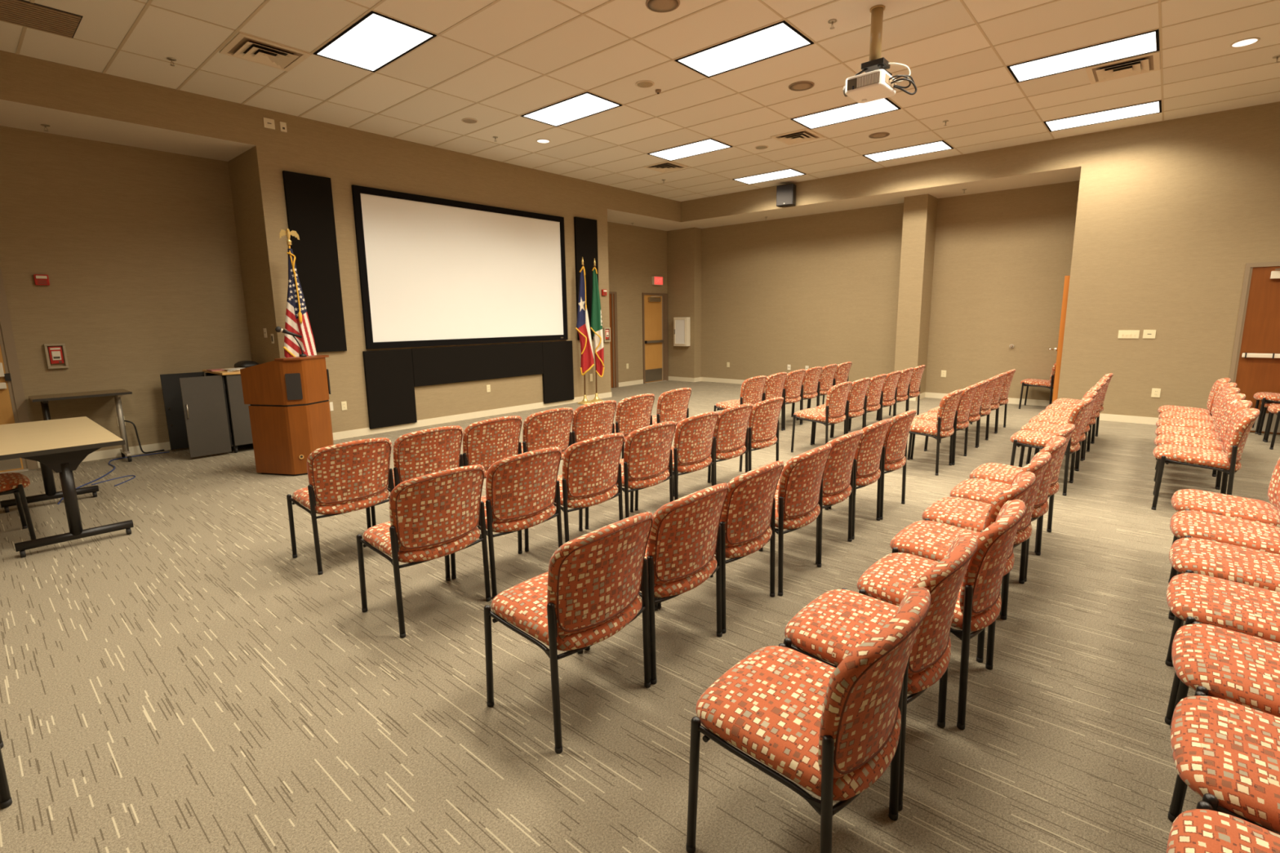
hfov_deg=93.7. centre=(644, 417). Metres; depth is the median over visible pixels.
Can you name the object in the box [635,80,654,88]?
recessed light
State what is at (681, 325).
upper cabinet
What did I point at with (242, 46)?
ceiling vent
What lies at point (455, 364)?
acoustic panel
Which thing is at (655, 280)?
exit sign
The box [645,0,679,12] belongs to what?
ceiling speaker
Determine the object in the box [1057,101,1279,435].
wall
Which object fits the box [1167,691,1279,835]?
chair
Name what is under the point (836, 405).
chair
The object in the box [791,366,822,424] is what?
chair
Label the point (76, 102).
wall
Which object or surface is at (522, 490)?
chair
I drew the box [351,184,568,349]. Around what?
projection screen
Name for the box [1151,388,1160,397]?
outlet
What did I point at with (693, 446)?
chair
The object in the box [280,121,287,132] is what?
wall plate
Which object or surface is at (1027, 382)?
chair
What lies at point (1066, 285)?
door
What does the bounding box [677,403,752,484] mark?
chair
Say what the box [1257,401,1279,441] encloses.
chair
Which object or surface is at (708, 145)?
recessed light
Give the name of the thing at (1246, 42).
recessed light
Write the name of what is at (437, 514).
chair
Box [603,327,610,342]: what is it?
station
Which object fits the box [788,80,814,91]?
ceiling speaker
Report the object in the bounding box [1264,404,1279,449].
chair
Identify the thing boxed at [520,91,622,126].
recessed light
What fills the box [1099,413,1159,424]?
baseboard
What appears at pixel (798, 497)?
chair
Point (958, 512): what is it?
chair
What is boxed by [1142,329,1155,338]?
wall plate
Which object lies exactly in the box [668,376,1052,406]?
baseboard
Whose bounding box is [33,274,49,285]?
fire alarm
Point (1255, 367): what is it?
door
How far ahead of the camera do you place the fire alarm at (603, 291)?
11.70 m
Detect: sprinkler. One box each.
[40,124,49,131]
[167,57,176,66]
[827,19,836,29]
[1272,54,1279,63]
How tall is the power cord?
0.442 m
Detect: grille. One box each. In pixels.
[284,373,302,399]
[326,368,330,394]
[789,82,813,90]
[869,133,888,137]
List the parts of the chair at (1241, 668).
leg, leg, seat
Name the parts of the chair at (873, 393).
leg, seat, backrest, leg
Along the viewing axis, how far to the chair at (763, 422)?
5.57 m
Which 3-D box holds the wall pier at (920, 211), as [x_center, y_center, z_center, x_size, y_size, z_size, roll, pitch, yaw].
[5.043,-2.183,11.187,0.408,3.669,0.587,7,13,40]
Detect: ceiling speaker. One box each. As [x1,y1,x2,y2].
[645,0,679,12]
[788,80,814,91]
[868,132,889,138]
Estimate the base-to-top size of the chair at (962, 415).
0.843 m
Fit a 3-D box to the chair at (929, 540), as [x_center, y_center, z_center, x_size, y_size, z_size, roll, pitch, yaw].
[1.586,0.665,3.031,0.588,0.843,0.546,8,13,41]
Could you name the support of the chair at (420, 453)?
on the floor
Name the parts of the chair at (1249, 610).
leg, leg, seat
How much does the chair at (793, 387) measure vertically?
0.843 m
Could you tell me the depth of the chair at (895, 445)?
4.71 m
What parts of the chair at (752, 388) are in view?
seat, backrest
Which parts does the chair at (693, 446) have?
leg, leg, leg, seat, rail, backrest, leg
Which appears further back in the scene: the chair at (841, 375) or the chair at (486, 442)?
the chair at (841, 375)
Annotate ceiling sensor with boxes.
[655,88,661,93]
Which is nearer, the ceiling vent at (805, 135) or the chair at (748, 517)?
the chair at (748, 517)
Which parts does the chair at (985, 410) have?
leg, seat, leg, backrest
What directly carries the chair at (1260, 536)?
on the floor
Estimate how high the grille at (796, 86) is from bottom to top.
0.004 m
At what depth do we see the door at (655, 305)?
14.72 m
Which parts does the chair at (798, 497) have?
leg, seat, rail, backrest, leg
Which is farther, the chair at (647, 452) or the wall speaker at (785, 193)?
the wall speaker at (785, 193)
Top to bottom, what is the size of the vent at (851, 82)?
0.082 m
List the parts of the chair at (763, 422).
leg, leg, seat, rail, backrest, leg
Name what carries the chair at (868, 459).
on the floor
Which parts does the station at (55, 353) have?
handle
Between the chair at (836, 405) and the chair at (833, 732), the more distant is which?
the chair at (836, 405)
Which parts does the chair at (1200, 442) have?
leg, seat, leg, backrest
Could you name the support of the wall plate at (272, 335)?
attached to the wall at (348, 157)
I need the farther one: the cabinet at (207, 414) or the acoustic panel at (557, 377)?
the acoustic panel at (557, 377)
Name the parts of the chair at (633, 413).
leg, leg, backrest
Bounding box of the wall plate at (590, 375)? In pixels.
[589,373,592,381]
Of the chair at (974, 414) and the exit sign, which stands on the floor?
the chair at (974, 414)
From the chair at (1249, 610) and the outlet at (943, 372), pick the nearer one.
the chair at (1249, 610)
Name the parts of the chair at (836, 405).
leg, rail, leg, seat, leg, backrest, leg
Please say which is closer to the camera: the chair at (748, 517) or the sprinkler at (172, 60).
the chair at (748, 517)
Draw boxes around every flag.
[280,228,316,357]
[575,257,594,404]
[589,257,604,402]
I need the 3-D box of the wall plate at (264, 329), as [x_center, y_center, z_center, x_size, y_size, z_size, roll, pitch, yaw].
[-4.916,-1.099,7.769,0.090,0.120,0.009,7,13,40]
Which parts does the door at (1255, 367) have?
kick plate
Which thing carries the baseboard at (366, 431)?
attached to the wall at (348, 157)
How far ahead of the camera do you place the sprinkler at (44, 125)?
6.31 m
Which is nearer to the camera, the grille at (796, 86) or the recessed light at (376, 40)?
the recessed light at (376, 40)
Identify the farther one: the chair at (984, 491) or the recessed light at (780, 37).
the recessed light at (780, 37)
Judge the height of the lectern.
1.228 m
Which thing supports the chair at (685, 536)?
on the floor
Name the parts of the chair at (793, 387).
leg, seat, backrest, leg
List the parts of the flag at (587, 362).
cord and tassel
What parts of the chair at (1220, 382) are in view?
seat, backrest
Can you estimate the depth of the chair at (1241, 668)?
1.93 m
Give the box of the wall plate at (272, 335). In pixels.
[271,333,274,343]
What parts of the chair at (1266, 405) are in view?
leg, leg, seat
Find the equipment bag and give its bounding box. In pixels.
[234,360,258,368]
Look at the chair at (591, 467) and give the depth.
3.91 m
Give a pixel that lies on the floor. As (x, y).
(184, 682)
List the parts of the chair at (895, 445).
leg, seat, backrest, leg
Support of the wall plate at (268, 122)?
attached to the wall at (348, 157)
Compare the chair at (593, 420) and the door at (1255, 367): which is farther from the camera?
the door at (1255, 367)
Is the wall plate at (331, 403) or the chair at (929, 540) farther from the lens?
the wall plate at (331, 403)
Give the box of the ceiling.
[0,0,1279,201]
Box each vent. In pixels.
[0,0,83,38]
[219,32,311,71]
[642,160,688,173]
[770,128,824,145]
[847,77,857,90]
[856,71,879,88]
[1085,51,1159,84]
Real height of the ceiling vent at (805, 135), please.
0.042 m
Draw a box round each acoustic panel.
[282,170,346,352]
[362,348,417,429]
[411,342,543,386]
[542,340,573,404]
[573,216,598,340]
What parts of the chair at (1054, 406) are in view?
seat, leg, backrest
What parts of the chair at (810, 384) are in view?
leg, leg, seat, backrest, leg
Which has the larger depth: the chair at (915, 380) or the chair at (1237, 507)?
the chair at (915, 380)
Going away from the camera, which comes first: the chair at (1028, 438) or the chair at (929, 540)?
the chair at (929, 540)
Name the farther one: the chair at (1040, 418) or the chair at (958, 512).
the chair at (1040, 418)
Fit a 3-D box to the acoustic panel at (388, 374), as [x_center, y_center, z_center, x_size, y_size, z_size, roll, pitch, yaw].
[-3.665,-0.427,8.661,0.044,1.098,0.702,7,13,40]
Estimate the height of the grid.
0.005 m
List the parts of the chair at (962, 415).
leg, leg, seat, leg, leg, backrest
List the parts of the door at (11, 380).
kick plate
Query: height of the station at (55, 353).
0.280 m
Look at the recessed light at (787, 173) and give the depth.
10.96 m
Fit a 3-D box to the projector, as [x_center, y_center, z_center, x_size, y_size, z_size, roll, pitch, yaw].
[1.981,-3.060,5.037,0.548,0.697,0.364,7,13,40]
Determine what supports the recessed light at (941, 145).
in the ceiling
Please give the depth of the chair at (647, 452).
4.33 m
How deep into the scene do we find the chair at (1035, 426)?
5.91 m
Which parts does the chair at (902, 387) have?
leg, seat, backrest, leg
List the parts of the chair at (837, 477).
seat, leg, rail, backrest, leg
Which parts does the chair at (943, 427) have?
leg, rail, seat, leg, backrest, leg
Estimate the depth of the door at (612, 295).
13.62 m
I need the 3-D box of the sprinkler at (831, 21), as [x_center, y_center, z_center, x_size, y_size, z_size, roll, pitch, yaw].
[1.627,-3.405,5.194,0.071,0.059,0.072,7,13,40]
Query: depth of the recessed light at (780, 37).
5.73 m
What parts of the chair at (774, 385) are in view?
backrest, leg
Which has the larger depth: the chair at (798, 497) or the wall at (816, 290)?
the wall at (816, 290)
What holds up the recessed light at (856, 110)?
in the ceiling
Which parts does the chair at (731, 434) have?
leg, leg, seat, rail, backrest, leg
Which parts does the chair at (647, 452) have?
leg, leg, leg, seat, backrest, rail, leg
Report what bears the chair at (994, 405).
on the floor
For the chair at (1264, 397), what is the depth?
7.36 m
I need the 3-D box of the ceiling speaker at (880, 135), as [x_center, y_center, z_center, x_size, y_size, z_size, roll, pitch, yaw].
[3.332,-4.010,8.517,0.280,0.011,0.280,7,13,40]
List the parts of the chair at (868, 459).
leg, rail, seat, backrest, leg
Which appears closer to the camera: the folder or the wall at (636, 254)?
the folder
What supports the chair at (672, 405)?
on the floor
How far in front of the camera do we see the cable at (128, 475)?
6.19 m
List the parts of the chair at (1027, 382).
leg, leg, rail, seat, leg, backrest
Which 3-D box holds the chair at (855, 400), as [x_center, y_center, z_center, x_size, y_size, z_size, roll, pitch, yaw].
[2.463,-0.094,7.475,0.588,0.843,0.546,8,13,40]
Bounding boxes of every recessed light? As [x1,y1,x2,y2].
[313,10,436,72]
[461,118,478,123]
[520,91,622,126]
[536,138,550,143]
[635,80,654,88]
[647,137,733,160]
[674,20,813,77]
[733,168,806,184]
[755,145,768,149]
[791,97,901,129]
[862,140,953,162]
[1006,29,1159,83]
[1043,100,1161,132]
[1230,37,1260,47]
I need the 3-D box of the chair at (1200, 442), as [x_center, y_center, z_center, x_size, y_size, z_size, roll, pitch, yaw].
[4.860,0.248,5.266,0.588,0.843,0.546,7,13,40]
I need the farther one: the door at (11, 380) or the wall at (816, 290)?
the wall at (816, 290)
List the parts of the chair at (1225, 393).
seat, backrest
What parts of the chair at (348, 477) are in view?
leg, rail, leg, seat, backrest, rail, leg, leg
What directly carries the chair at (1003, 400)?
on the floor
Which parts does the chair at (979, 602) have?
leg, rail, seat, leg, rail, leg, backrest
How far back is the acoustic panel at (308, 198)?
7.73 m
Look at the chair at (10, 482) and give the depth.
4.41 m
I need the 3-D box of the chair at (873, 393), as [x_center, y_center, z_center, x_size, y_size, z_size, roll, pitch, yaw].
[2.830,-0.168,7.891,0.588,0.843,0.546,7,13,40]
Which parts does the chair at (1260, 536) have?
leg, seat, backrest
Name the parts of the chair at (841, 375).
backrest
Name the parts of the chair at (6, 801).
leg, leg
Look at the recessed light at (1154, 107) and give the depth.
7.80 m
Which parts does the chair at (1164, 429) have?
seat, backrest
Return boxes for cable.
[57,451,168,504]
[91,475,135,486]
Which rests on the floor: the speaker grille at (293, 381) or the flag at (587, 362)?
the flag at (587, 362)
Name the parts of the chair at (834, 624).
leg, rail, seat, leg, rail, backrest, leg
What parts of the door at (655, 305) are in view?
kick plate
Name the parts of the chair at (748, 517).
leg, seat, rail, backrest, leg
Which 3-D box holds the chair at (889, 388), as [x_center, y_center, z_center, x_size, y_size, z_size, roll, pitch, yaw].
[3.198,-0.243,8.307,0.588,0.843,0.546,7,13,40]
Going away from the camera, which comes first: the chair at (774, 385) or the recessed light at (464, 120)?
the recessed light at (464, 120)
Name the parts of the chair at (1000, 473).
seat, leg, leg, backrest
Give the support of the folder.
on the cabinet at (207, 414)
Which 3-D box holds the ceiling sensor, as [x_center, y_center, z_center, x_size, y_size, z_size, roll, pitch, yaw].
[0.153,-3.655,6.727,0.068,0.040,0.068,7,13,40]
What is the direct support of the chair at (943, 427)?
on the floor
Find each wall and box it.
[0,49,256,161]
[0,125,252,470]
[227,106,611,432]
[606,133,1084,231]
[607,222,666,387]
[701,180,1079,400]
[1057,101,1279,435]
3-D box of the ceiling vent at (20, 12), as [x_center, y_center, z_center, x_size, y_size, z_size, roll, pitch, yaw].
[-5.046,-3.300,4.921,0.580,0.011,0.580,7,13,40]
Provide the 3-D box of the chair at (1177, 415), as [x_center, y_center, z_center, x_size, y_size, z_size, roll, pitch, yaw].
[5.968,0.024,6.515,0.588,0.843,0.546,8,13,41]
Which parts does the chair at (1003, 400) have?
seat, leg, backrest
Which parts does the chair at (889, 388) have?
leg, seat, backrest, leg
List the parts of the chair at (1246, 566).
leg, leg, seat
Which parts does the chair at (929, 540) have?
leg, seat, leg, leg, backrest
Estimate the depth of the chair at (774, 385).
8.02 m
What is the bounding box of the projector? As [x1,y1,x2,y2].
[843,4,916,103]
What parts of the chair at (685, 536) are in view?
leg, seat, rail, backrest, leg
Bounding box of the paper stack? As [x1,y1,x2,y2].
[221,367,243,371]
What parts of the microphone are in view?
handle, stem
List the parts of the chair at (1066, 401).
seat, leg, backrest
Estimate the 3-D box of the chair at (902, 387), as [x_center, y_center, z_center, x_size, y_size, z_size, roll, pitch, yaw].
[3.559,-0.318,8.728,0.588,0.843,0.546,7,12,40]
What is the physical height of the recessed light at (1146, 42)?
0.009 m
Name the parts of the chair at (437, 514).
leg, rail, leg, seat, backrest, rail, leg, leg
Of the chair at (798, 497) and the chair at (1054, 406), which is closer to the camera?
the chair at (798, 497)
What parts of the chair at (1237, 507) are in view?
leg, seat, backrest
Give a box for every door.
[0,268,38,473]
[608,291,618,387]
[641,293,668,383]
[1048,275,1070,402]
[1228,261,1279,434]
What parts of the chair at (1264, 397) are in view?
leg, leg, seat, rail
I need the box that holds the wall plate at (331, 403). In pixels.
[329,402,333,411]
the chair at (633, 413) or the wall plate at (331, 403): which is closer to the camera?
the chair at (633, 413)
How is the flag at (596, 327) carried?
on the floor
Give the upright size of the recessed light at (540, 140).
0.095 m
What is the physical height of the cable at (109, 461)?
0.014 m
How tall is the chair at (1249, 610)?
0.843 m
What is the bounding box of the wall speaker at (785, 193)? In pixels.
[776,183,795,207]
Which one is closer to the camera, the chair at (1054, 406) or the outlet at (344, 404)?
the chair at (1054, 406)
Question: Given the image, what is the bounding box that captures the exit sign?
[651,275,662,284]
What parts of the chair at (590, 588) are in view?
leg, rail, leg, seat, backrest, rail, leg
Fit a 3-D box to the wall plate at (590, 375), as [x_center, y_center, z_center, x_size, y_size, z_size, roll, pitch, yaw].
[-1.043,-0.785,11.717,0.008,0.150,0.070,7,13,40]
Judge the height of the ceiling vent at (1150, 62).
0.042 m
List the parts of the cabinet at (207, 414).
door, door handle, door, panel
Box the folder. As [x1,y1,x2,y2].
[206,368,225,371]
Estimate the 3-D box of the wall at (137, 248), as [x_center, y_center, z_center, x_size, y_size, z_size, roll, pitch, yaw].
[-7.002,-1.236,6.451,0.150,3.669,4.660,7,13,40]
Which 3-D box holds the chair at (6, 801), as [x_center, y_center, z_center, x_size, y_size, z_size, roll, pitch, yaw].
[-2.467,0.910,1.879,0.588,0.843,0.546,7,13,40]
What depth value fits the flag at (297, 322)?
7.13 m
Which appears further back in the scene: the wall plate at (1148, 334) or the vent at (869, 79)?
the wall plate at (1148, 334)
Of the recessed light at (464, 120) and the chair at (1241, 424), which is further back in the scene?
the recessed light at (464, 120)
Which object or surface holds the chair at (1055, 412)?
on the floor
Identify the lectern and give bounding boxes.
[240,355,333,475]
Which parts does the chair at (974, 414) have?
seat, leg, backrest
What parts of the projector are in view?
connector panel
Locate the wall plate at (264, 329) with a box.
[263,328,266,337]
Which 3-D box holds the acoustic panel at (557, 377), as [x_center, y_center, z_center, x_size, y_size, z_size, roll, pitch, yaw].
[-1.591,-0.848,11.033,0.044,1.106,0.720,7,13,40]
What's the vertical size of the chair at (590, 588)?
0.843 m
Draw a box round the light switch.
[1117,329,1139,338]
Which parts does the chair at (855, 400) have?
leg, leg, seat, leg, backrest, leg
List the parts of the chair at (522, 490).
leg, leg, seat, leg, backrest, rail, leg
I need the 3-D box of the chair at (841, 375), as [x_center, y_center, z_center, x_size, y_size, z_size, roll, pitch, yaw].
[3.091,-0.518,9.952,0.588,0.843,0.546,8,13,41]
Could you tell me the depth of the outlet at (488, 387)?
9.94 m
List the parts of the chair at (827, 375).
leg, seat, backrest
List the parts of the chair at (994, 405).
seat, leg, backrest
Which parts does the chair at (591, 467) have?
leg, leg, leg, seat, backrest, rail, leg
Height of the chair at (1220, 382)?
0.843 m
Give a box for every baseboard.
[37,379,643,467]
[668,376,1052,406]
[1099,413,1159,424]
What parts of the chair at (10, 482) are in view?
rail, seat, leg, leg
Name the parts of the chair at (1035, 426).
leg, seat, leg, backrest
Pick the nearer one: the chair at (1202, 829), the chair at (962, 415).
the chair at (1202, 829)
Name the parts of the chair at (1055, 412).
seat, leg, leg, backrest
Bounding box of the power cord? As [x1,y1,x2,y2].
[124,420,164,453]
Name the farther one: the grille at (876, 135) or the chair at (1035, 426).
the grille at (876, 135)
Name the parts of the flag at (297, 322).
cord and tassel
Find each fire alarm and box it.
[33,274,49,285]
[601,289,606,295]
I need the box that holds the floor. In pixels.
[0,380,1279,852]
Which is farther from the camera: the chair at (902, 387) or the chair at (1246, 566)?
the chair at (902, 387)
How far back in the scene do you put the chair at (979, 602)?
2.33 m
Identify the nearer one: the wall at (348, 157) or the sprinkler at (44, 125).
the sprinkler at (44, 125)
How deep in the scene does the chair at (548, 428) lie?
5.08 m
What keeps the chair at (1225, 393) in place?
on the floor
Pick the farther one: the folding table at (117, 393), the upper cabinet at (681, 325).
the upper cabinet at (681, 325)
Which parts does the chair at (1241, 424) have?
leg, leg, seat, rail, leg, leg, backrest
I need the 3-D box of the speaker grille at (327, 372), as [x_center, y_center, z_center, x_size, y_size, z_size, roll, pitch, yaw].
[-3.480,-0.398,6.602,0.012,0.270,0.136,-6,11,-31]
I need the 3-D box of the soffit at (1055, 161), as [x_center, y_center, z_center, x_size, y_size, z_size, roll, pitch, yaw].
[2.747,-4.251,10.971,8.500,0.537,3.650,7,13,40]
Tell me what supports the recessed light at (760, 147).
in the ceiling
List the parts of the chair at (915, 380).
leg, seat, backrest, leg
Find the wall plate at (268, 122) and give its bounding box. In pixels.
[262,117,275,129]
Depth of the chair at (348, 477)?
3.87 m
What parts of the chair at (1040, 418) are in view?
seat, leg, backrest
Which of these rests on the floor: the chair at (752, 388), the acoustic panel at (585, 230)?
the chair at (752, 388)
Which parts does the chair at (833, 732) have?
leg, rail, rail, leg, seat, leg, rail, backrest, leg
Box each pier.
[666,227,701,377]
[894,194,937,393]
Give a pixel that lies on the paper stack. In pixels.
(238, 368)
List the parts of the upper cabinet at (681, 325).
door, door pane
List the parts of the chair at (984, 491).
seat, leg, leg, backrest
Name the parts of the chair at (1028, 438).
leg, leg, rail, seat, leg, leg, backrest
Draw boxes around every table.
[0,416,133,557]
[28,389,132,462]
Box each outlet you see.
[341,401,346,410]
[486,384,490,392]
[940,369,946,377]
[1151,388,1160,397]
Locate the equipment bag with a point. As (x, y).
(242, 364)
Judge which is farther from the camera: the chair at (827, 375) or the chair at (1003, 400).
the chair at (827, 375)
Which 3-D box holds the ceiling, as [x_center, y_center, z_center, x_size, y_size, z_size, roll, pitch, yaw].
[1.011,-3.390,4.607,11.874,0.120,13.138,7,13,40]
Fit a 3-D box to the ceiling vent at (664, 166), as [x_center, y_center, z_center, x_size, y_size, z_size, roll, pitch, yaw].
[0.356,-4.234,10.164,0.560,0.042,0.560,7,13,40]
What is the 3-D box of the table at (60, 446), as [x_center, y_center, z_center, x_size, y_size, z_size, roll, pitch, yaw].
[-4.727,0.489,4.822,1.796,0.750,0.656,7,13,40]
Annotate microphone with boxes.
[275,326,306,356]
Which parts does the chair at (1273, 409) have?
leg, seat, leg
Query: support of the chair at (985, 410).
on the floor
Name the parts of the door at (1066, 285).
lever handle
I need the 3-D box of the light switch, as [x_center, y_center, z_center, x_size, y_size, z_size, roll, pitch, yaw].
[6.916,-1.192,8.564,0.234,0.116,0.017,7,13,40]
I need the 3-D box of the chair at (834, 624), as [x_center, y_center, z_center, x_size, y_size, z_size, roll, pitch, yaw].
[0.853,0.812,2.211,0.588,0.843,0.546,7,12,40]
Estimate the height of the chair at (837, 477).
0.843 m
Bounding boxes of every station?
[43,343,68,368]
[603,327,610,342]
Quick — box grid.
[0,0,1279,198]
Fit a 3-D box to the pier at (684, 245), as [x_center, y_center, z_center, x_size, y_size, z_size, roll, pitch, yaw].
[0.922,-2.754,14.887,0.980,3.669,0.290,7,13,40]
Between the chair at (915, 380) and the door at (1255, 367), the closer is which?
the door at (1255, 367)
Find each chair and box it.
[0,472,35,540]
[0,730,12,808]
[286,437,394,574]
[356,464,491,638]
[370,425,463,526]
[450,447,562,598]
[462,415,522,478]
[484,511,653,753]
[521,407,573,460]
[524,432,624,551]
[567,400,616,448]
[584,482,728,684]
[585,421,675,529]
[614,393,654,458]
[635,411,718,511]
[652,387,691,426]
[657,460,783,633]
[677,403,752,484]
[685,586,930,852]
[711,396,783,482]
[713,375,766,411]
[738,372,786,431]
[759,444,831,595]
[776,430,862,564]
[783,368,805,430]
[783,532,977,810]
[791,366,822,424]
[791,381,852,452]
[793,364,837,413]
[808,361,852,408]
[813,377,871,444]
[824,418,891,539]
[828,409,916,519]
[831,373,886,437]
[848,370,901,431]
[857,499,1026,729]
[866,367,914,420]
[888,364,925,415]
[889,471,1035,662]
[906,389,963,475]
[910,384,977,465]
[922,451,1051,615]
[926,379,988,450]
[939,375,999,447]
[949,435,1066,582]
[960,372,1007,439]
[968,423,1075,552]
[969,368,1015,433]
[1009,397,1093,495]
[1018,362,1056,408]
[1020,391,1097,482]
[1026,386,1101,470]
[1037,381,1106,460]
[1045,377,1110,444]
[1052,373,1113,442]
[1151,408,1260,510]
[1152,400,1252,493]
[1154,393,1245,488]
[1155,387,1239,473]
[1157,377,1231,416]
[1158,382,1237,423]
[1164,572,1279,724]
[1165,800,1279,852]
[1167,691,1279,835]
[1168,509,1279,615]
[1168,537,1279,626]
[1169,621,1279,813]
[1171,457,1279,575]
[1252,391,1279,434]
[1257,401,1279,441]
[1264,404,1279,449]
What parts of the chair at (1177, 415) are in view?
seat, backrest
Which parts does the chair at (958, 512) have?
seat, leg, leg, backrest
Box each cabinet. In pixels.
[160,367,253,457]
[673,317,689,346]
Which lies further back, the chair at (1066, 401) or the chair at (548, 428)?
the chair at (1066, 401)
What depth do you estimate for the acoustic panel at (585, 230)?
11.26 m
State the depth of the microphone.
6.28 m
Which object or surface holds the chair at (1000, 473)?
on the floor
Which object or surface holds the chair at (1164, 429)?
on the floor
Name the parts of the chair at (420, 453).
leg, leg, backrest, leg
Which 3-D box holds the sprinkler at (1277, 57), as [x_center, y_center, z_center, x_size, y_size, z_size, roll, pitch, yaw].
[6.365,-3.605,6.034,0.071,0.059,0.072,7,13,40]

